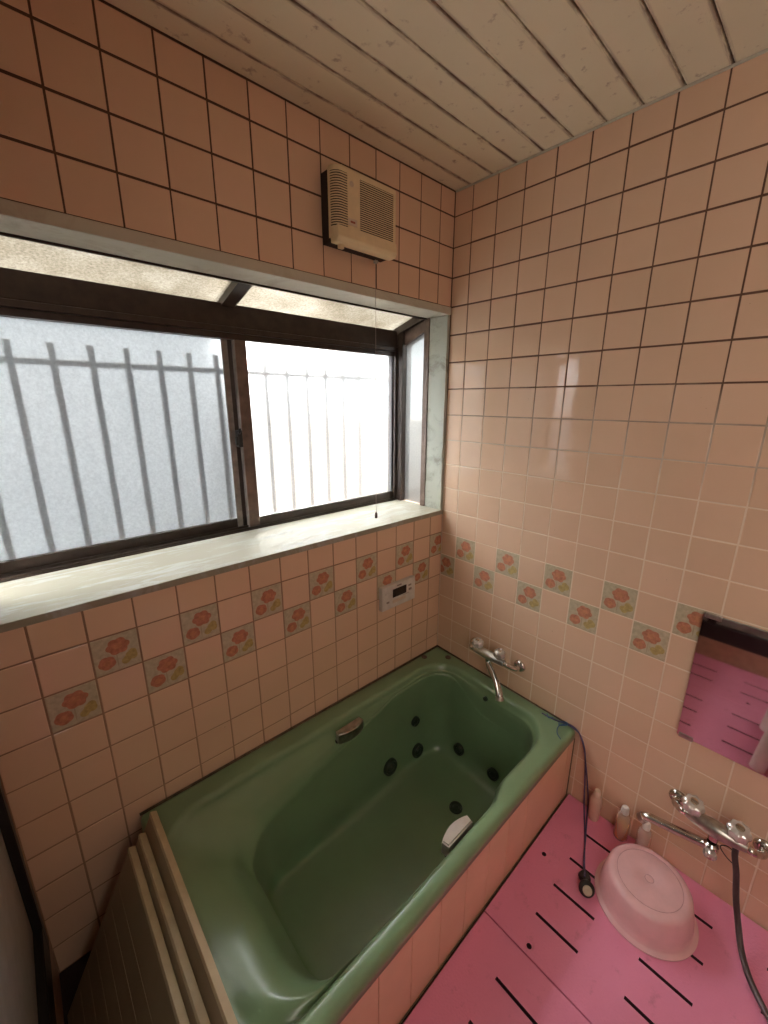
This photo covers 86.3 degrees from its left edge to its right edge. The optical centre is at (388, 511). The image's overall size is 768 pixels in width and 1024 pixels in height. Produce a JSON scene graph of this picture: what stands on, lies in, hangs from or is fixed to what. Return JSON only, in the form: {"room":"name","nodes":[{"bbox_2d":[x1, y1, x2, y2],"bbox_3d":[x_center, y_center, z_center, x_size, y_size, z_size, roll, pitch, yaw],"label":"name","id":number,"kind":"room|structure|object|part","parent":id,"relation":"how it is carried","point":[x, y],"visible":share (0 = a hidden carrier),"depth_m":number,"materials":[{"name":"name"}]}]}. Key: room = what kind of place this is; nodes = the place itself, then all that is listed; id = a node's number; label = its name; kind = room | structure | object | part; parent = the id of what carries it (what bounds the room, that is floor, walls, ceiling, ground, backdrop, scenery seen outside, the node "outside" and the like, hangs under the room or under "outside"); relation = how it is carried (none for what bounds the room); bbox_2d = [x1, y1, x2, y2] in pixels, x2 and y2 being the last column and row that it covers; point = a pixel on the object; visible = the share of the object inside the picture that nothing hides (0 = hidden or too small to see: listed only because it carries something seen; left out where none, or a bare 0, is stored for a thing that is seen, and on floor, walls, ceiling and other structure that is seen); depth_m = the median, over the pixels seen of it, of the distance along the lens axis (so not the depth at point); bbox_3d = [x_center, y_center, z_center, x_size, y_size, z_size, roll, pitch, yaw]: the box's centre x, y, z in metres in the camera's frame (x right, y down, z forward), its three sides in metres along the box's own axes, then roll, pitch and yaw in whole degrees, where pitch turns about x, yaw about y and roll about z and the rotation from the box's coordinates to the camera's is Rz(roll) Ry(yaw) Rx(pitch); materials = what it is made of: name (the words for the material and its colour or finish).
{"room":"bathroom","nodes":[
{"label":"bathroom","id":0,"kind":"room"},
{"bbox_2d":[49,941,63,1023],"bbox_3d":[-0.262,0.444,0.101,0.125,2.370,2.020,-13,20,-41],"label":"wall","id":1,"kind":"structure","parent":0,"point":[55,973],"depth_m":0.99,"materials":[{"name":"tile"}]},
{"bbox_2d":[0,781,56,1023],"bbox_3d":[-0.322,0.323,0.205,0.035,1.892,1.597,-13,20,-41],"label":"door","id":2,"kind":"structure","parent":1,"relation":"in","point":[26,982],"depth_m":0.86,"materials":[{"name":"white plastic"}]},
{"bbox_3d":[-0.588,0.232,0.475,0.008,1.738,0.755,-13,20,-41],"label":"panel","id":3,"kind":"part","parent":2,"relation":"part of","materials":[{"name":"white plastic"}]},
{"bbox_2d":[0,0,454,972],"bbox_3d":[-0.378,0.113,1.272,1.600,2.400,0.071,-13,20,-41],"label":"wall","id":4,"kind":"structure","parent":0,"point":[108,712],"depth_m":1.03,"materials":[{"name":"pink tile"}]},
{"bbox_2d":[0,198,450,632],"bbox_3d":[-0.447,-0.264,1.304,1.670,0.910,0.365,-13,20,-41],"label":"window","id":5,"kind":"structure","parent":4,"relation":"in","point":[173,413],"depth_m":1.25,"materials":[{"name":"glass"}]},
{"bbox_3d":[-0.723,-0.608,0.993,0.675,0.070,0.220,-13,20,-41],"label":"roof pane","id":6,"kind":"part","parent":5,"relation":"part of","materials":[{"name":"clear glass"}]},
{"bbox_3d":[-0.791,-0.211,1.188,0.682,0.610,0.003,-13,20,-41],"label":"frosted pane","id":7,"kind":"part","parent":5,"relation":"part of","materials":[{"name":"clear glass"}]},
{"bbox_3d":[-0.788,-0.206,1.192,0.724,0.657,0.022,-13,20,-41],"label":"sliding sash","id":8,"kind":"part","parent":5,"relation":"part of","materials":[{"name":"white glass"}]},
{"bbox_3d":[-0.442,-0.667,1.260,1.502,0.108,0.247,-13,20,-41],"label":"roof frame","id":9,"kind":"part","parent":5,"relation":"part of","materials":[{"name":"brown metal"}]},
{"bbox_3d":[-0.231,-0.332,1.648,0.679,0.610,0.003,-13,20,-41],"label":"frosted pane","id":10,"kind":"part","parent":5,"relation":"part of","materials":[{"name":"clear glass"}]},
{"bbox_3d":[-0.181,-0.734,1.474,0.715,0.070,0.220,-13,20,-41],"label":"roof pane","id":11,"kind":"part","parent":5,"relation":"part of","materials":[{"name":"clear glass"}]},
{"bbox_3d":[-0.243,-0.323,1.639,0.712,0.657,0.022,-13,20,-41],"label":"sliding sash","id":12,"kind":"part","parent":5,"relation":"part of","materials":[{"name":"white glass"}]},
{"bbox_3d":[0.044,-0.426,1.875,0.064,0.748,0.094,-13,20,-41],"label":"corner post","id":13,"kind":"part","parent":5,"relation":"part of","materials":[{"name":"brown metal"}]},
{"bbox_3d":[0.119,-0.406,1.802,0.004,0.748,0.118,-13,20,-41],"label":"pane","id":14,"kind":"part","parent":5,"relation":"part of","materials":[{"name":"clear glass"}]},
{"bbox_3d":[0.115,-0.759,1.724,0.040,0.145,0.215,-13,20,-41],"label":"rail","id":15,"kind":"part","parent":5,"relation":"part of","materials":[{"name":"metal"}]},
{"bbox_3d":[0.167,-0.402,1.747,0.040,0.771,0.027,-13,20,-41],"label":"frame","id":16,"kind":"part","parent":5,"relation":"part of","materials":[{"name":"metal"}]},
{"bbox_2d":[321,164,396,517],"bbox_3d":[-0.082,-0.455,1.293,0.228,1.005,0.076,-13,20,-41],"label":"ventilation fan","id":17,"kind":"object","parent":4,"relation":"attached to","point":[359,211],"visible":1,"depth_m":1.15,"materials":[{"name":"beige plastic"}]},
{"bbox_3d":[-0.099,-0.804,1.138,0.032,0.017,0.003,-13,20,-41],"label":"maker plate","id":18,"kind":"part","parent":17,"relation":"part of","materials":[{"name":"plastic"}]},
{"bbox_3d":[-0.041,-0.379,1.344,0.012,0.797,0.010,-13,20,-41],"label":"pull cord","id":19,"kind":"part","parent":17,"relation":"part of","materials":[{"name":"white plastic"}]},
{"bbox_2d":[360,180,393,241],"bbox_3d":[-0.032,-0.866,1.184,0.125,0.122,0.004,-13,20,-41],"label":"grille","id":20,"kind":"object","parent":17,"relation":"attached to","point":[376,199],"depth_m":1.18,"materials":[{"name":"beige plastic"}]},
{"bbox_2d":[379,575,414,611],"bbox_3d":[0.037,0.330,1.659,0.184,0.100,0.022,-13,20,-41],"label":"controller","id":21,"kind":"object","parent":4,"relation":"attached to","point":[391,595],"visible":1,"depth_m":1.64,"materials":[{"name":"plastic"}]},
{"bbox_2d":[59,855,543,1023],"bbox_3d":[0.325,1.395,0.870,1.670,0.260,2.090,-13,20,-41],"label":"floor","id":22,"kind":"structure","parent":0,"point":[70,978],"depth_m":1.05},
{"bbox_2d":[67,846,189,1023],"bbox_3d":[-0.487,1.086,0.777,0.194,0.375,0.642,-13,20,-41],"label":"board","id":23,"kind":"object","parent":22,"relation":"on","point":[128,977],"visible":1,"depth_m":0.89,"materials":[{"name":"beige plastic"}]},
{"bbox_2d":[136,832,209,1023],"bbox_3d":[-0.474,1.075,0.796,0.198,0.388,0.642,-13,20,-41],"label":"board","id":24,"kind":"object","parent":23,"relation":"on","point":[188,987],"visible":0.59,"depth_m":0.84,"materials":[{"name":"beige plastic"}]},
{"bbox_2d":[144,811,237,1023],"bbox_3d":[-0.467,1.054,0.825,0.210,0.413,0.642,-13,20,-41],"label":"board","id":25,"kind":"object","parent":24,"relation":"on","point":[219,1010],"visible":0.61,"depth_m":0.83,"materials":[{"name":"beige plastic"}]},
{"bbox_2d":[139,645,574,1023],"bbox_3d":[-0.003,1.002,1.352,1.246,0.449,0.664,-13,20,-41],"label":"bathtub","id":26,"kind":"object","parent":22,"relation":"on","point":[331,870],"visible":0.96,"depth_m":1.30,"materials":[{"name":"green plastic"}]},
{"bbox_3d":[-0.136,0.790,1.472,0.112,0.044,0.036,-13,20,-41],"label":"grab handle","id":27,"kind":"part","parent":26,"relation":"part of","materials":[{"name":"silver metal"}]},
{"bbox_3d":[0.189,0.905,1.148,0.112,0.044,0.036,-13,20,-41],"label":"grab handle","id":28,"kind":"part","parent":26,"relation":"part of","materials":[{"name":"plastic"}]},
{"bbox_3d":[0.211,1.077,1.130,1.236,0.317,0.022,-13,20,-41],"label":"panel","id":29,"kind":"part","parent":26,"relation":"part of","materials":[{"name":"pink tile"}]},
{"bbox_2d":[542,713,594,897],"bbox_3d":[0.651,0.950,1.375,0.156,0.308,0.422,0,15,1],"label":"plug","id":30,"kind":"object","parent":26,"relation":"hanging from","point":[586,888],"visible":1,"depth_m":1.36,"materials":[{"name":"black rubber"}]},
{"bbox_2d":[403,912,589,1023],"bbox_3d":[0.428,1.315,0.634,0.552,0.015,1.048,-13,20,-41],"label":"floor mat","id":31,"kind":"object","parent":22,"relation":"on","point":[466,990],"visible":1,"depth_m":1.03,"materials":[{"name":"pink plastic"}]},
{"bbox_2d":[485,794,767,1023],"bbox_3d":[0.835,1.220,0.996,0.543,0.015,1.048,-13,20,-41],"label":"floor mat","id":32,"kind":"object","parent":22,"relation":"on","point":[541,907],"visible":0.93,"depth_m":1.11,"materials":[{"name":"pink plastic"}]},
{"bbox_2d":[588,788,601,821],"bbox_3d":[0.728,1.028,1.438,0.039,0.124,0.039,-13,20,-41],"label":"bottle","id":33,"kind":"object","parent":32,"relation":"on","point":[595,804],"visible":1,"depth_m":1.43,"materials":[{"name":"beige"}]},
{"bbox_2d":[614,804,629,840],"bbox_3d":[0.789,1.043,1.376,0.043,0.128,0.043,-13,20,-41],"label":"bottle","id":34,"kind":"object","parent":32,"relation":"on","point":[621,829],"visible":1,"depth_m":1.37,"materials":[{"name":"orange plastic"}]},
{"bbox_2d":[642,822,650,831],"bbox_3d":[0.830,1.058,1.330,0.041,0.124,0.041,-13,20,-41],"label":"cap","id":35,"kind":"object","parent":32,"relation":"on","point":[647,826],"visible":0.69,"depth_m":1.31,"materials":[{"name":"white plastic"}]},
{"bbox_2d":[595,843,698,961],"bbox_3d":[0.752,1.106,1.193,0.261,0.100,0.261,-13,20,-41],"label":"bowl","id":36,"kind":"object","parent":32,"relation":"on","point":[642,895],"visible":1,"depth_m":1.14,"materials":[{"name":"pink plastic"}]},
{"bbox_2d":[104,0,767,190],"bbox_3d":[0.342,-0.859,0.260,1.670,0.070,2.103,-13,20,-41],"label":"ceiling","id":37,"kind":"structure","parent":0,"point":[460,93],"depth_m":0.89,"materials":[{"name":"paint"}]},
{"bbox_2d":[437,52,767,930],"bbox_3d":[0.907,0.162,1.114,0.071,2.400,2.050,-13,20,-41],"label":"wall","id":38,"kind":"structure","parent":0,"point":[605,483],"depth_m":1.23,"materials":[{"name":"pink tile"}]},
{"bbox_2d":[469,637,525,701],"bbox_3d":[0.385,0.601,1.630,0.174,0.144,0.266,-13,20,-41],"label":"faucet","id":39,"kind":"object","parent":38,"relation":"attached to","point":[476,644],"visible":1,"depth_m":1.60,"materials":[{"name":"silver metal"}]},
{"bbox_3d":[0.365,0.535,1.669,0.045,0.035,0.045,7,17,25],"label":"crystal handle","id":40,"kind":"part","parent":39,"relation":"part of","materials":[{"name":"white plastic"}]},
{"bbox_3d":[0.409,0.640,1.585,0.031,0.082,0.183,-1,15,-4],"label":"spout","id":41,"kind":"part","parent":39,"relation":"part of","materials":[{"name":"silver metal"}]},
{"bbox_3d":[0.434,0.554,1.596,0.045,0.035,0.045,-5,16,-20],"label":"crystal handle","id":42,"kind":"part","parent":39,"relation":"part of","materials":[{"name":"white plastic"}]},
{"bbox_2d":[456,48,767,192],"bbox_3d":[0.899,-0.954,0.771,0.006,0.006,1.946,-13,20,-41],"label":"trim","id":43,"kind":"structure","parent":38,"relation":"attached to","point":[766,49],"depth_m":1.05,"materials":[{"name":"beige wood"}]},
{"bbox_2d":[637,789,767,1021],"bbox_3d":[0.954,1.016,1.073,0.207,0.330,0.541,-4,16,-17],"label":"faucet","id":44,"kind":"object","parent":38,"relation":"attached to","point":[735,834],"visible":1,"depth_m":1.12,"materials":[{"name":"silver metal"}]},
{"bbox_3d":[0.848,0.945,1.217,0.031,0.076,0.182,-13,20,-41],"label":"spout","id":45,"kind":"part","parent":44,"relation":"part of","materials":[{"name":"silver metal"}]},
{"bbox_3d":[0.873,0.840,1.172,0.053,0.041,0.053,7,17,25],"label":"crystal handle","id":46,"kind":"part","parent":44,"relation":"part of","materials":[{"name":"white plastic"}]},
{"bbox_3d":[0.891,0.950,1.135,0.025,0.033,0.033,-13,20,-41],"label":"diverter knob","id":47,"kind":"part","parent":44,"relation":"part of","materials":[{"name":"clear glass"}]},
{"bbox_3d":[0.942,0.860,1.100,0.053,0.041,0.053,7,17,25],"label":"crystal handle","id":48,"kind":"part","parent":44,"relation":"part of","materials":[{"name":"white plastic"}]},
{"bbox_2d":[677,612,767,777],"bbox_3d":[1.021,0.515,1.014,0.012,0.408,0.456,-13,20,-41],"label":"wall mirror","id":49,"kind":"object","parent":38,"relation":"attached to","point":[725,708],"visible":1,"depth_m":1.11,"materials":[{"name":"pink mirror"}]}
]}

